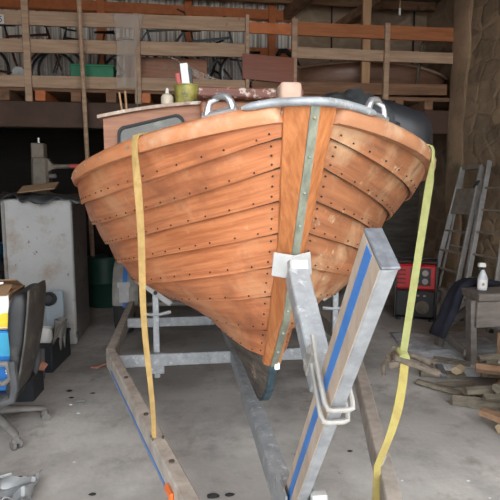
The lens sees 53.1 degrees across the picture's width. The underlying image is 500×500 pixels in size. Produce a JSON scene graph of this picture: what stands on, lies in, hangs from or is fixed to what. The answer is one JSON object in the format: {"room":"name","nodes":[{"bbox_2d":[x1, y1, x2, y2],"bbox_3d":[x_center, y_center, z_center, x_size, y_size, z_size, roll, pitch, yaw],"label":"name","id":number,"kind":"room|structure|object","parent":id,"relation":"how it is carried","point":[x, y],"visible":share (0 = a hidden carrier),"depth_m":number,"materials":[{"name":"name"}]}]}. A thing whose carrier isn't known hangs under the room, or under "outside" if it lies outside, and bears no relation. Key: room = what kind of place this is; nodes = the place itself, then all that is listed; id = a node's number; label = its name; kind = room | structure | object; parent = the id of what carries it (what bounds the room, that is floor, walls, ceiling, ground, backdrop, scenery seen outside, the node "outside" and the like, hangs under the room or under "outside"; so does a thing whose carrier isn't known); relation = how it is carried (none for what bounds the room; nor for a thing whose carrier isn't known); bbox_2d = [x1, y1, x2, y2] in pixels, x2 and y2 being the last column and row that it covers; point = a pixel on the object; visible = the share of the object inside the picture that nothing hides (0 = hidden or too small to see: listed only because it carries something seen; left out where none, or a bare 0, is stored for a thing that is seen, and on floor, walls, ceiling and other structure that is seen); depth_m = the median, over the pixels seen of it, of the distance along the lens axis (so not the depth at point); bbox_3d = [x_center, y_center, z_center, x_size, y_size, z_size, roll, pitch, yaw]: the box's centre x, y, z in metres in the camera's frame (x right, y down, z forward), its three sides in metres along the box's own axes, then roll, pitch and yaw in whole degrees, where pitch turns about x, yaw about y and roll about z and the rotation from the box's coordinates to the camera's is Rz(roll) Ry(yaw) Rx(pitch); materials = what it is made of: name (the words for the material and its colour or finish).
{"room":"shipyard hall","nodes":[
{"label":"shipyard hall","id":0,"kind":"room"},
{"bbox_2d":[0,128,112,258],"bbox_3d":[-2.207,-0.879,8.838,6.100,2.640,0.200,-1,7,-8],"label":"wall","id":1,"kind":"structure","parent":0,"point":[64,146],"depth_m":8.47,"materials":[{"name":"black wood"}]},
{"bbox_2d":[0,0,426,84],"bbox_3d":[-0.876,-3.208,8.608,8.550,2.120,0.071,-1,7,-8],"label":"wall","id":2,"kind":"structure","parent":0,"point":[56,33],"depth_m":8.64,"materials":[{"name":"brown wood"}]},
{"bbox_2d":[96,0,105,63],"bbox_3d":[-2.438,-3.197,8.262,0.130,2.060,0.100,-1,7,-8],"label":"trim","id":3,"kind":"structure","parent":2,"relation":"attached to","point":[100,8],"depth_m":8.15,"materials":[{"name":"orange paint"}]},
{"bbox_2d":[0,0,293,22],"bbox_3d":[-2.174,-3.978,8.226,5.900,0.160,0.120,-1,7,-8],"label":"trim","id":4,"kind":"structure","parent":2,"relation":"attached to","point":[88,6],"depth_m":8.22,"materials":[{"name":"orange paint"}]},
{"bbox_2d":[283,0,313,19],"bbox_3d":[1.103,-3.950,7.361,0.120,0.310,2.786,-3,7,-21],"label":"beam","id":5,"kind":"structure","parent":4,"relation":"on","point":[296,6],"depth_m":8.22,"materials":[{"name":"brown wood"}]},
{"bbox_2d":[184,0,192,58],"bbox_3d":[-1.032,-3.220,8.459,0.130,2.060,0.100,-1,7,-8],"label":"trim","id":6,"kind":"structure","parent":2,"relation":"attached to","point":[187,3],"depth_m":8.32,"materials":[{"name":"orange paint"}]},
{"bbox_2d":[249,47,290,56],"bbox_3d":[-0.244,-3.406,8.578,2.100,0.140,0.080,-1,7,-8],"label":"trim","id":7,"kind":"structure","parent":2,"relation":"attached to","point":[263,51],"depth_m":8.61,"materials":[{"name":"orange paint"}]},
{"bbox_2d":[268,4,275,55],"bbox_3d":[0.374,-3.244,8.655,0.130,2.060,0.100,-1,7,-8],"label":"trim","id":8,"kind":"structure","parent":2,"relation":"attached to","point":[271,7],"depth_m":8.55,"materials":[{"name":"orange paint"}]},
{"bbox_2d":[0,87,448,110],"bbox_3d":[-0.816,-2.229,7.754,8.300,0.050,2.100,-1,7,-8],"label":"floor","id":9,"kind":"structure","parent":0,"point":[62,95],"depth_m":6.88,"materials":[{"name":"brown wood"}]},
{"bbox_2d":[0,25,79,75],"bbox_3d":[-3.157,-2.689,6.960,1.688,1.040,0.600,-1,7,-12],"label":"bicycle","id":10,"kind":"object","parent":9,"relation":"on","point":[17,70],"visible":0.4,"depth_m":6.94,"materials":[{"name":"black metal"}]},
{"bbox_2d":[32,27,133,76],"bbox_3d":[-2.317,-2.722,7.228,1.688,1.040,0.600,0,7,-4],"label":"bicycle","id":11,"kind":"object","parent":9,"relation":"on","point":[39,56],"visible":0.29,"depth_m":7.19,"materials":[{"name":"black metal"}]},
{"bbox_2d":[69,63,116,76],"bbox_3d":[-2.082,-2.287,6.683,0.560,0.300,0.350,-1,7,-8],"label":"plastic crate","id":12,"kind":"object","parent":9,"relation":"on","point":[91,70],"visible":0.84,"depth_m":6.52,"materials":[{"name":"green plastic"}]},
{"bbox_2d":[0,0,248,103],"bbox_3d":[-2.393,-2.735,6.345,4.805,1.680,0.082,-1,7,-8],"label":"loft railing","id":13,"kind":"object","parent":9,"relation":"attached to","point":[25,18],"visible":0.89,"depth_m":6.46,"materials":[{"name":"brown wood"}]},
{"bbox_2d":[0,14,3,23],"bbox_3d":[-3.176,-2.855,6.168,0.260,0.110,0.019,-1,7,-8],"label":"paper sign","id":14,"kind":"object","parent":13,"relation":"attached to","point":[1,15],"visible":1,"depth_m":6.18,"materials":[{"name":"white paper"}]},
{"bbox_2d":[242,53,293,82],"bbox_3d":[0.245,-2.432,6.710,0.700,0.368,0.020,-1,7,-8],"label":"plywood panel","id":15,"kind":"object","parent":13,"relation":"attached to","point":[254,67],"visible":0.91,"depth_m":6.70,"materials":[{"name":"brown wood"}]},
{"bbox_2d":[124,56,206,78],"bbox_3d":[-1.153,-2.398,6.892,1.120,0.480,0.020,-1,7,-8],"label":"panel","id":16,"kind":"object","parent":9,"relation":"on","point":[151,67],"visible":0.58,"depth_m":6.86,"materials":[{"name":"brown wood"}]},
{"bbox_2d":[199,72,203,78],"bbox_3d":[-0.675,-2.394,6.940,0.070,0.130,0.050,-1,7,-8],"label":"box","id":17,"kind":"object","parent":16,"relation":"attached to","point":[201,75],"visible":0.58,"depth_m":6.92,"materials":[{"name":"orange cardboard"}]},
{"bbox_2d":[154,16,253,79],"bbox_3d":[-0.621,-2.714,7.164,1.688,1.040,0.600,0,7,-2],"label":"bicycle","id":18,"kind":"object","parent":9,"relation":"on","point":[226,59],"visible":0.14,"depth_m":7.14,"materials":[{"name":"black metal"}]},
{"bbox_2d":[207,40,259,87],"bbox_3d":[-0.193,-2.847,8.276,1.688,1.040,0.600,0,7,-4],"label":"bicycle","id":19,"kind":"object","parent":9,"relation":"on","point":[254,52],"visible":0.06,"depth_m":8.23,"materials":[{"name":"black metal"}]},
{"bbox_2d":[276,48,300,65],"bbox_3d":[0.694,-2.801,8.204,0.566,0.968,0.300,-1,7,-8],"label":"tire","id":20,"kind":"object","parent":9,"relation":"on","point":[286,51],"visible":0.34,"depth_m":8.11,"materials":[{"name":"black rubber"}]},
{"bbox_2d":[249,18,452,97],"bbox_3d":[1.450,-2.542,6.922,2.970,1.160,0.102,-1,7,-8],"label":"loft railing","id":21,"kind":"object","parent":9,"relation":"attached to","point":[386,32],"visible":0.84,"depth_m":6.92,"materials":[{"name":"orange paint"}]},
{"bbox_2d":[360,0,371,82],"bbox_3d":[1.627,-3.076,7.001,0.120,2.000,0.060,-1,7,-8],"label":"stud","id":22,"kind":"object","parent":9,"relation":"on","point":[366,4],"visible":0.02,"depth_m":6.99,"materials":[{"name":"brown wood"}]},
{"bbox_2d":[297,60,447,97],"bbox_3d":[1.866,-2.557,7.840,2.479,0.569,1.004,-1,7,-8],"label":"dinghy","id":23,"kind":"object","parent":9,"relation":"on","point":[334,71],"visible":0.43,"depth_m":7.44,"materials":[{"name":"brown wood"}]},
{"bbox_2d":[413,41,424,96],"bbox_3d":[2.449,-2.622,7.241,0.143,0.846,0.047,0,7,3],"label":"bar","id":24,"kind":"object","parent":9,"relation":"on","point":[423,42],"visible":0.56,"depth_m":7.23,"materials":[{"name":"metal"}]},
{"bbox_3d":[-1.375,-2.401,7.756,1.200,0.280,0.300,-1,7,-8],"label":"crate","id":25,"kind":"object","parent":9,"relation":"on","visible":0},
{"bbox_2d":[104,8,214,78],"bbox_3d":[-1.375,-3.077,7.675,1.687,1.040,0.600,-1,7,-11],"label":"bicycle","id":26,"kind":"object","parent":25,"relation":"on","point":[147,30],"visible":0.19,"depth_m":7.62,"materials":[{"name":"black metal"}]},
{"bbox_2d":[0,276,499,499],"bbox_3d":[-0.305,1.024,4.479,9.400,0.100,9.750,-1,7,-8],"label":"floor","id":27,"kind":"structure","parent":0,"point":[437,445],"depth_m":3.17,"materials":[{"name":"concrete"}]},
{"bbox_2d":[0,259,4,279],"bbox_3d":[-2.845,0.503,5.252,0.740,0.750,0.540,-1,7,-8],"label":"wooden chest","id":28,"kind":"object","parent":27,"relation":"on","point":[2,274],"visible":0.07,"depth_m":5.02,"materials":[{"name":"brown wood"}]},
{"bbox_2d":[0,242,2,262],"bbox_3d":[-2.719,0.007,5.159,0.356,0.254,0.356,-1,7,-8],"label":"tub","id":29,"kind":"object","parent":28,"relation":"on","point":[1,243],"visible":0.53,"depth_m":5.16,"materials":[{"name":"plastic"}]},
{"bbox_2d":[1,495,26,499],"bbox_3d":[-1.101,1.183,2.315,0.128,0.047,0.128,-1,7,-8],"label":"ring","id":30,"kind":"object","parent":27,"relation":"on","point":[8,497],"visible":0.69,"depth_m":2.35,"materials":[{"name":"metal"}]},
{"bbox_2d":[0,469,41,499],"bbox_3d":[-1.210,1.148,2.358,0.354,0.105,0.416,-1,7,-8],"label":"sheet","id":31,"kind":"object","parent":27,"relation":"on","point":[15,487],"depth_m":2.44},
{"bbox_2d":[0,280,50,450],"bbox_3d":[-1.618,0.676,3.072,0.664,0.925,0.656,-1,7,-8],"label":"office chair","id":32,"kind":"object","parent":27,"relation":"on","point":[26,309],"visible":0.98,"depth_m":2.92,"materials":[{"name":"grey plastic"}]},
{"bbox_2d":[0,330,9,390],"bbox_3d":[-1.599,0.639,3.072,0.360,0.365,0.304,-1,7,-8],"label":"carton","id":33,"kind":"object","parent":32,"relation":"on","point":[4,340],"visible":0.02,"depth_m":2.94,"materials":[{"name":"cardboard"}]},
{"bbox_2d":[0,279,24,329],"bbox_3d":[-1.600,0.318,3.028,0.380,0.268,0.320,-1,7,-8],"label":"carton","id":34,"kind":"object","parent":33,"relation":"on","point":[9,287],"visible":0.58,"depth_m":2.92,"materials":[{"name":"cardboard"}]},
{"bbox_2d":[16,369,43,401],"bbox_3d":[-1.746,0.972,3.653,0.410,0.200,0.246,0,7,-4],"label":"crate","id":35,"kind":"object","parent":27,"relation":"on","point":[33,389],"visible":0.38,"depth_m":3.56,"materials":[{"name":"black plastic"}]},
{"bbox_2d":[39,361,45,369],"bbox_3d":[-1.591,0.841,3.598,0.245,0.094,0.152,-1,7,-8],"label":"rag","id":36,"kind":"object","parent":35,"relation":"on","point":[42,364],"visible":0.12,"depth_m":3.59,"materials":[{"name":"red fabric"}]},
{"bbox_2d":[40,348,44,377],"bbox_3d":[-1.660,0.907,3.993,0.047,0.254,0.065,-4,8,-31],"label":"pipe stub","id":37,"kind":"object","parent":27,"relation":"on","point":[42,350],"visible":0.48,"depth_m":3.96,"materials":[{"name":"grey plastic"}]},
{"bbox_2d":[0,198,89,343],"bbox_3d":[-2.019,0.181,5.041,0.634,1.400,0.747,-1,7,-8],"label":"cabinet","id":38,"kind":"object","parent":27,"relation":"on","point":[47,242],"visible":0.66,"depth_m":4.67,"materials":[{"name":"metal"}]},
{"bbox_2d":[0,192,79,203],"bbox_3d":[-2.045,-0.492,4.926,0.862,0.161,0.873,-1,7,-8],"label":"plastic sheet","id":39,"kind":"object","parent":38,"relation":"on","point":[35,198],"visible":0.9,"depth_m":4.57,"materials":[{"name":"black plastic"}]},
{"bbox_2d":[17,182,58,192],"bbox_3d":[-2.020,-0.598,4.779,0.346,0.113,0.215,-1,7,-8],"label":"flap","id":40,"kind":"object","parent":39,"relation":"on","point":[45,186],"visible":1,"depth_m":4.75,"materials":[{"name":"wood"}]},
{"bbox_2d":[31,138,78,194],"bbox_3d":[-1.921,-0.835,5.007,0.503,0.565,0.216,-1,7,-8],"label":"drill","id":41,"kind":"object","parent":39,"relation":"on","point":[42,167],"visible":0.79,"depth_m":4.92,"materials":[{"name":"grey paint"}]},
{"bbox_2d":[39,328,70,372],"bbox_3d":[-1.804,0.864,4.344,0.350,0.250,0.486,0,7,-2],"label":"crate","id":42,"kind":"object","parent":27,"relation":"on","point":[54,357],"visible":0.43,"depth_m":4.20,"materials":[{"name":"black plastic"}]},
{"bbox_2d":[40,326,52,342],"bbox_3d":[-1.718,0.805,4.198,0.126,0.365,0.147,-1,7,-8],"label":"tin","id":43,"kind":"object","parent":42,"relation":"in","point":[47,331],"visible":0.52,"depth_m":4.16,"materials":[{"name":"metal"}]},
{"bbox_2d":[51,321,64,343],"bbox_3d":[-1.587,0.689,4.147,0.066,0.181,0.124,5,9,37],"label":"handle","id":44,"kind":"object","parent":42,"relation":"on","point":[60,326],"visible":1,"depth_m":4.11,"materials":[{"name":"grey plastic"}]},
{"bbox_2d":[53,318,65,349],"bbox_3d":[-1.661,0.777,4.316,0.172,0.388,0.098,3,7,22],"label":"tube","id":45,"kind":"object","parent":42,"relation":"in","point":[57,321],"visible":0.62,"depth_m":4.27,"materials":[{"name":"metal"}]},
{"bbox_2d":[59,317,67,346],"bbox_3d":[-1.667,0.773,4.413,0.136,0.367,0.087,4,8,27],"label":"tube","id":46,"kind":"object","parent":42,"relation":"in","point":[65,318],"visible":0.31,"depth_m":4.39,"materials":[{"name":"metal"}]},
{"bbox_2d":[45,290,64,327],"bbox_3d":[-1.804,0.658,4.594,0.185,0.580,0.090,-1,7,-8],"label":"panel","id":47,"kind":"object","parent":27,"relation":"on","point":[54,303],"visible":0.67,"depth_m":4.59,"materials":[{"name":"grey metal"}]},
{"bbox_2d":[76,0,94,255],"bbox_3d":[-2.091,-1.619,6.357,0.127,4.701,0.058,-3,7,-24],"label":"support pole","id":48,"kind":"object","parent":27,"relation":"on","point":[79,7],"visible":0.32,"depth_m":6.30,"materials":[{"name":"wood"}]},
{"bbox_2d":[91,362,105,367],"bbox_3d":[-1.255,0.976,4.313,0.069,0.021,0.262,4,8,27],"label":"cord","id":49,"kind":"object","parent":27,"relation":"on","point":[101,365],"visible":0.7,"depth_m":4.22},
{"bbox_2d":[87,254,114,307],"bbox_3d":[-1.903,0.383,6.591,0.516,0.670,0.516,-1,7,-8],"label":"drum","id":50,"kind":"object","parent":27,"relation":"on","point":[100,266],"visible":0.56,"depth_m":6.37,"materials":[{"name":"plastic"}]},
{"bbox_2d":[207,493,219,498],"bbox_3d":[-0.180,1.207,2.458,0.063,0.014,0.045,-1,7,-8],"label":"pebble","id":51,"kind":"object","parent":27,"relation":"on","point":[211,495],"visible":1,"depth_m":2.45,"materials":[{"name":"stone"}]},
{"bbox_2d":[225,493,234,496],"bbox_3d":[-0.099,1.207,2.470,0.053,0.010,0.032,-1,7,-8],"label":"pebble","id":52,"kind":"object","parent":27,"relation":"on","point":[226,494],"visible":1,"depth_m":2.46,"materials":[{"name":"stone"}]},
{"bbox_2d":[106,228,402,499],"bbox_3d":[-0.123,0.353,3.661,2.120,1.428,6.650,-1,7,-8],"label":"trailer","id":53,"kind":"object","parent":27,"relation":"on","point":[331,370],"visible":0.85,"depth_m":1.73,"materials":[{"name":"metal"}]},
{"bbox_2d":[71,82,436,400],"bbox_3d":[-0.161,-0.239,3.859,2.058,1.580,4.970,-1,7,-8],"label":"wooden boat","id":54,"kind":"object","parent":53,"relation":"on","point":[232,178],"visible":0.94,"depth_m":1.81,"materials":[{"name":"brown wood"}]},
{"bbox_2d":[118,92,122,109],"bbox_3d":[-0.774,-0.877,2.999,0.012,0.150,0.093,-3,8,-25],"label":"stick","id":55,"kind":"object","parent":54,"relation":"on","point":[118,92],"visible":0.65,"depth_m":3.00,"materials":[{"name":"beige wood"}]},
{"bbox_2d":[124,91,127,108],"bbox_3d":[-0.744,-0.885,3.002,0.012,0.155,0.090,-2,7,-18],"label":"stick","id":56,"kind":"object","parent":54,"relation":"on","point":[124,91],"visible":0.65,"depth_m":3.00,"materials":[{"name":"beige wood"}]},
{"bbox_2d":[132,132,163,440],"bbox_3d":[-0.389,0.217,1.950,0.249,1.316,0.325,5,8,35],"label":"strap","id":57,"kind":"object","parent":54,"relation":"attached to","point":[135,160],"visible":0.88,"depth_m":1.83,"materials":[{"name":"fabric"}]},
{"bbox_2d":[161,88,173,103],"bbox_3d":[-0.480,-0.887,2.897,0.072,0.100,0.072,-1,7,-8],"label":"squeeze bottle","id":58,"kind":"object","parent":54,"relation":"on","point":[166,98],"visible":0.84,"depth_m":2.87,"materials":[{"name":"beige plastic"}]},
{"bbox_2d":[174,63,199,102],"bbox_3d":[-0.373,-0.979,2.952,0.156,0.237,0.156,-1,7,-8],"label":"tin","id":59,"kind":"object","parent":54,"relation":"on","point":[186,91],"visible":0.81,"depth_m":2.91,"materials":[{"name":"yellow metal"}]},
{"bbox_2d":[329,88,399,125],"bbox_3d":[0.401,-0.529,2.152,0.511,0.295,0.530,-1,7,-8],"label":"bag","id":60,"kind":"object","parent":54,"relation":"on","point":[359,96],"visible":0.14,"depth_m":2.02,"materials":[{"name":"plastic"}]},
{"bbox_2d":[372,144,446,499],"bbox_3d":[0.657,0.249,2.034,0.431,1.382,0.377,-1,7,-8],"label":"strap","id":61,"kind":"object","parent":54,"relation":"attached to","point":[405,359],"visible":0.98,"depth_m":2.07,"materials":[{"name":"yellow polyester webbing"},{"name":"steel"}]},
{"bbox_2d":[390,102,432,147],"bbox_3d":[0.626,-0.566,2.649,0.487,0.371,0.739,-1,7,-8],"label":"bag","id":62,"kind":"object","parent":54,"relation":"on","point":[415,119],"visible":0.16,"depth_m":2.32,"materials":[{"name":"plastic"}]},
{"bbox_2d":[393,256,437,321],"bbox_3d":[1.965,0.451,5.919,0.468,0.694,0.474,2,7,20],"label":"generator","id":63,"kind":"object","parent":27,"relation":"on","point":[425,306],"visible":0.73,"depth_m":5.72,"materials":[{"name":"red metal"}]},
{"bbox_2d":[422,270,428,275],"bbox_3d":[1.981,0.264,5.646,0.068,0.068,0.014,2,7,20],"label":"socket","id":64,"kind":"object","parent":63,"relation":"attached to","point":[424,272],"depth_m":5.65,"materials":[{"name":"grey plastic"}]},
{"bbox_2d":[419,370,465,378],"bbox_3d":[1.546,1.000,4.020,0.340,0.050,0.082,1,7,10],"label":"log","id":65,"kind":"object","parent":27,"relation":"on","point":[450,374],"visible":0.63,"depth_m":3.99,"materials":[{"name":"wood"}]},
{"bbox_2d":[451,364,464,374],"bbox_3d":[1.655,0.947,3.967,0.086,0.068,0.100,6,9,42],"label":"log","id":66,"kind":"object","parent":65,"relation":"on","point":[458,369],"visible":1,"depth_m":3.94,"materials":[{"name":"beige wood"}]},
{"bbox_2d":[389,330,496,377],"bbox_3d":[1.935,0.931,4.644,1.049,0.028,1.319,-1,7,-8],"label":"plastic sheet","id":67,"kind":"object","parent":27,"relation":"on","point":[421,344],"visible":0.53,"depth_m":4.75,"materials":[{"name":"grey plastic"}]},
{"bbox_2d":[433,356,470,366],"bbox_3d":[1.737,0.965,4.306,0.300,0.050,0.085,3,8,27],"label":"log","id":68,"kind":"object","parent":67,"relation":"on","point":[438,359],"visible":0.85,"depth_m":4.29,"materials":[{"name":"wood"}]},
{"bbox_2d":[416,379,469,395],"bbox_3d":[1.444,1.036,3.747,0.400,0.043,0.075,7,9,44],"label":"log","id":69,"kind":"object","parent":27,"relation":"on","point":[425,383],"visible":0.76,"depth_m":3.73,"materials":[{"name":"brown wood"}]},
{"bbox_2d":[435,381,474,387],"bbox_3d":[1.564,1.027,3.826,0.300,0.040,0.062,-1,7,-6],"label":"log","id":70,"kind":"object","parent":27,"relation":"on","point":[454,384],"visible":0.8,"depth_m":3.81,"materials":[{"name":"wood"}]},
{"bbox_2d":[437,164,484,301],"bbox_3d":[2.661,-0.172,6.384,1.007,1.842,0.568,-5,9,-37],"label":"ladder","id":71,"kind":"object","parent":27,"relation":"on","point":[464,201],"visible":0.62,"depth_m":6.40,"materials":[{"name":"metal"}]},
{"bbox_2d":[434,282,499,364],"bbox_3d":[2.454,0.646,4.577,1.305,0.638,0.638,-1,7,-8],"label":"bench","id":72,"kind":"object","parent":27,"relation":"on","point":[483,311],"visible":0.66,"depth_m":4.25,"materials":[{"name":"wood"}]},
{"bbox_2d":[429,277,499,338],"bbox_3d":[1.943,0.517,4.557,0.681,0.514,0.233,-2,7,-14],"label":"trousers","id":73,"kind":"object","parent":72,"relation":"hanging from","point":[451,304],"visible":0.85,"depth_m":4.47,"materials":[{"name":"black fabric"}]},
{"bbox_2d":[477,262,487,289],"bbox_3d":[2.031,0.229,4.362,0.091,0.240,0.071,-1,7,-8],"label":"spray bottle","id":74,"kind":"object","parent":72,"relation":"on","point":[482,280],"visible":1,"depth_m":4.34,"materials":[{"name":"white plastic"}]},
{"bbox_2d":[452,395,499,410],"bbox_3d":[1.586,1.054,3.467,0.340,0.073,0.097,2,7,20],"label":"log","id":75,"kind":"object","parent":27,"relation":"on","point":[465,401],"visible":0.86,"depth_m":3.45,"materials":[{"name":"brown wood"}]},
{"bbox_2d":[462,385,499,394],"bbox_3d":[1.622,0.983,3.494,0.261,0.062,0.089,-1,7,-8],"label":"log","id":76,"kind":"object","parent":75,"relation":"on","point":[473,390],"visible":0.74,"depth_m":3.46,"materials":[{"name":"wood"}]},
{"bbox_2d":[459,160,499,332],"bbox_3d":[2.728,-0.117,5.759,0.454,1.883,1.208,5,8,36],"label":"ladder","id":77,"kind":"object","parent":27,"relation":"on","point":[485,187],"visible":0.72,"depth_m":5.95,"materials":[{"name":"metal"}]},
{"bbox_2d":[495,423,499,433],"bbox_3d":[1.740,1.094,3.147,0.440,0.070,0.087,-2,7,-20],"label":"log","id":78,"kind":"object","parent":27,"relation":"on","point":[497,426],"visible":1,"depth_m":3.08,"materials":[{"name":"beige wood"}]},
{"bbox_2d":[479,408,499,422],"bbox_3d":[1.630,1.057,3.002,0.067,0.038,0.500,-5,8,-36],"label":"log","id":79,"kind":"object","parent":78,"relation":"on","point":[487,413],"visible":1,"depth_m":3.14,"materials":[{"name":"brown wood"}]},
{"bbox_3d":[1.963,1.008,3.875,0.260,0.067,0.287,-1,7,-8],"label":"log","id":80,"kind":"object","parent":27,"relation":"on","visible":0},
{"bbox_2d":[480,373,499,378],"bbox_3d":[1.884,0.960,3.820,0.220,0.041,0.079,2,7,13],"label":"log","id":81,"kind":"object","parent":80,"relation":"on","point":[483,375],"visible":0.62,"depth_m":3.81,"materials":[{"name":"wood"}]},
{"bbox_3d":[1.936,0.910,3.821,0.252,0.058,0.173,-1,7,-8],"label":"log","id":82,"kind":"object","parent":81,"relation":"on","visible":0},
{"bbox_2d":[476,354,499,362],"bbox_3d":[1.939,0.837,3.885,0.346,0.071,0.065,-1,7,-6],"label":"log","id":83,"kind":"object","parent":82,"relation":"on","point":[492,357],"visible":0.92,"depth_m":3.85,"materials":[{"name":"wood"}]},
{"bbox_2d":[497,333,499,353],"bbox_3d":[2.190,0.819,4.090,0.300,0.224,0.166,3,7,22],"label":"log","id":84,"kind":"object","parent":80,"relation":"on","point":[498,334],"visible":0.6,"depth_m":4.15,"materials":[{"name":"brown wood"}]},
{"bbox_3d":[1.766,1.033,3.678,0.445,0.064,0.111,-1,7,-8],"label":"log","id":85,"kind":"object","parent":27,"relation":"on","visible":0},
{"bbox_3d":[1.959,0.977,3.677,0.250,0.048,0.220,-1,7,-8],"label":"log","id":86,"kind":"object","parent":85,"relation":"on","visible":0},
{"bbox_3d":[2.065,0.931,3.670,0.244,0.044,0.132,-1,7,-8],"label":"log","id":87,"kind":"object","parent":86,"relation":"on","visible":0},
{"bbox_2d":[487,361,499,364],"bbox_3d":[1.917,0.865,3.723,0.272,0.054,0.065,3,7,24],"label":"log","id":88,"kind":"object","parent":87,"relation":"on","point":[488,362],"visible":0.46,"depth_m":3.75,"materials":[{"name":"wood"}]},
{"bbox_2d":[382,184,419,259],"bbox_3d":[2.068,-0.916,9.316,2.600,2.600,0.039,-1,7,-8],"label":"stone wall","id":89,"kind":"structure","parent":0,"point":[400,230],"depth_m":9.50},
{"bbox_2d":[399,0,441,4],"bbox_3d":[-0.305,-3.762,3.904,9.400,0.100,9.750,-1,7,-8],"label":"ceiling","id":90,"kind":"structure","parent":0,"point":[435,1],"depth_m":8.56,"materials":[{"name":"brown wood"}]},
{"bbox_2d":[201,0,435,12],"bbox_3d":[-0.900,-4.147,8.122,8.300,0.140,0.090,-1,7,-8],"label":"beam","id":91,"kind":"structure","parent":90,"relation":"attached to","point":[414,6],"depth_m":8.46,"materials":[{"name":"brown wood"}]},
{"bbox_2d":[330,7,332,61],"bbox_3d":[1.427,-3.570,8.774,0.037,1.400,0.025,-1,7,-8],"label":"hanging cable","id":92,"kind":"object","parent":90,"relation":"hanging from","point":[331,7],"visible":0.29,"depth_m":8.71,"materials":[{"name":"black rubber"}]},
{"bbox_2d":[335,0,388,23],"bbox_3d":[2.052,-3.927,7.803,0.120,0.478,2.286,-4,8,-30],"label":"beam","id":93,"kind":"structure","parent":90,"relation":"attached to","point":[355,15],"depth_m":8.24,"materials":[{"name":"brown wood"}]},
{"bbox_2d":[411,12,414,63],"bbox_3d":[2.928,-3.397,9.006,0.034,1.800,0.033,-1,7,-8],"label":"hanging cable","id":94,"kind":"object","parent":90,"relation":"attached to","point":[413,12],"visible":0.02,"depth_m":8.92,"materials":[{"name":"black rubber"}]},
{"bbox_2d":[417,0,453,275],"bbox_3d":[3.349,-1.866,8.336,0.034,4.720,2.100,-1,7,-8],"label":"wall","id":95,"kind":"structure","parent":0,"point":[442,17],"depth_m":8.75,"materials":[{"name":"wood"}]},
{"bbox_2d":[441,0,472,288],"bbox_3d":[3.296,-1.721,7.125,0.845,4.731,0.401,-1,7,-8],"label":"pillar","id":96,"kind":"structure","parent":0,"point":[462,16],"depth_m":7.03,"materials":[{"name":"brown wood"}]},
{"bbox_2d":[0,100,447,134],"bbox_3d":[-0.974,-1.789,6.767,7.750,0.330,0.160,-1,7,-8],"label":"beam loft","id":97,"kind":"structure","parent":96,"relation":"attached to","point":[13,114],"depth_m":6.48,"materials":[{"name":"brown wood"}]},
{"bbox_2d":[0,89,24,100],"bbox_3d":[-3.262,-2.091,7.353,0.130,0.130,2.080,-1,7,-8],"label":"joist","id":98,"kind":"object","parent":97,"relation":"on","point":[5,94],"visible":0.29,"depth_m":6.35,"materials":[{"name":"brown wood"}]},
{"bbox_2d":[35,90,59,101],"bbox_3d":[-2.827,-2.098,7.414,0.130,0.130,2.080,-1,7,-8],"label":"joist","id":99,"kind":"object","parent":97,"relation":"on","point":[40,95],"visible":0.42,"depth_m":6.40,"materials":[{"name":"orange paint"}]},
{"bbox_2d":[71,91,90,101],"bbox_3d":[-2.391,-2.105,7.474,0.130,0.130,2.080,-1,7,-8],"label":"joist","id":100,"kind":"object","parent":97,"relation":"on","point":[76,96],"visible":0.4,"depth_m":6.45,"materials":[{"name":"brown wood"}]},
{"bbox_2d":[106,92,119,102],"bbox_3d":[-1.955,-2.112,7.535,0.130,0.130,2.080,-1,7,-8],"label":"joist","id":101,"kind":"object","parent":97,"relation":"on","point":[111,97],"visible":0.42,"depth_m":6.52,"materials":[{"name":"brown wood"}]},
{"bbox_2d":[142,93,152,103],"bbox_3d":[-1.520,-2.120,7.596,0.130,0.130,2.080,-1,7,-8],"label":"joist","id":102,"kind":"object","parent":97,"relation":"on","point":[146,97],"visible":0.42,"depth_m":6.58,"materials":[{"name":"orange paint"}]},
{"bbox_2d":[391,100,403,103],"bbox_3d":[1.966,-2.178,8.082,0.130,0.130,2.080,-1,7,-8],"label":"joist","id":103,"kind":"object","parent":97,"relation":"on","point":[394,101],"visible":0.18,"depth_m":7.06,"materials":[{"name":"brown wood"}]},
{"bbox_2d":[414,100,432,109],"bbox_3d":[2.402,-2.185,8.143,0.130,0.130,2.080,-1,7,-8],"label":"joist","id":104,"kind":"object","parent":97,"relation":"on","point":[428,105],"visible":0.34,"depth_m":7.12,"materials":[{"name":"brown wood"}]},
{"bbox_2d":[458,0,499,299],"bbox_3d":[3.445,-1.286,3.502,0.097,4.720,6.930,-1,7,-8],"label":"wall","id":105,"kind":"structure","parent":0,"point":[481,123],"depth_m":6.45,"materials":[{"name":"stone"}]},
{"bbox_3d":[1.884,1.033,3.382,0.237,0.036,0.061,-1,7,-8],"label":"log","id":106,"kind":"object","parent":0,"visible":0},
{"bbox_2d":[482,393,499,401],"bbox_3d":[1.733,0.995,3.341,0.329,0.050,0.066,1,7,6],"label":"log","id":107,"kind":"object","parent":106,"relation":"on","point":[486,397],"visible":1,"depth_m":3.34,"materials":[{"name":"brown wood"}]},
{"bbox_2d":[492,382,499,393],"bbox_3d":[1.774,0.922,3.423,0.270,0.074,0.081,-4,8,-31],"label":"log","id":108,"kind":"object","parent":107,"relation":"on","point":[496,386],"visible":1,"depth_m":3.36,"materials":[{"name":"brown wood"}]},
{"bbox_2d":[475,362,499,374],"bbox_3d":[1.740,0.841,3.509,0.286,0.067,0.097,3,7,22],"label":"log","id":109,"kind":"object","parent":108,"relation":"on","point":[479,367],"visible":1,"depth_m":3.51,"materials":[{"name":"brown wood"}]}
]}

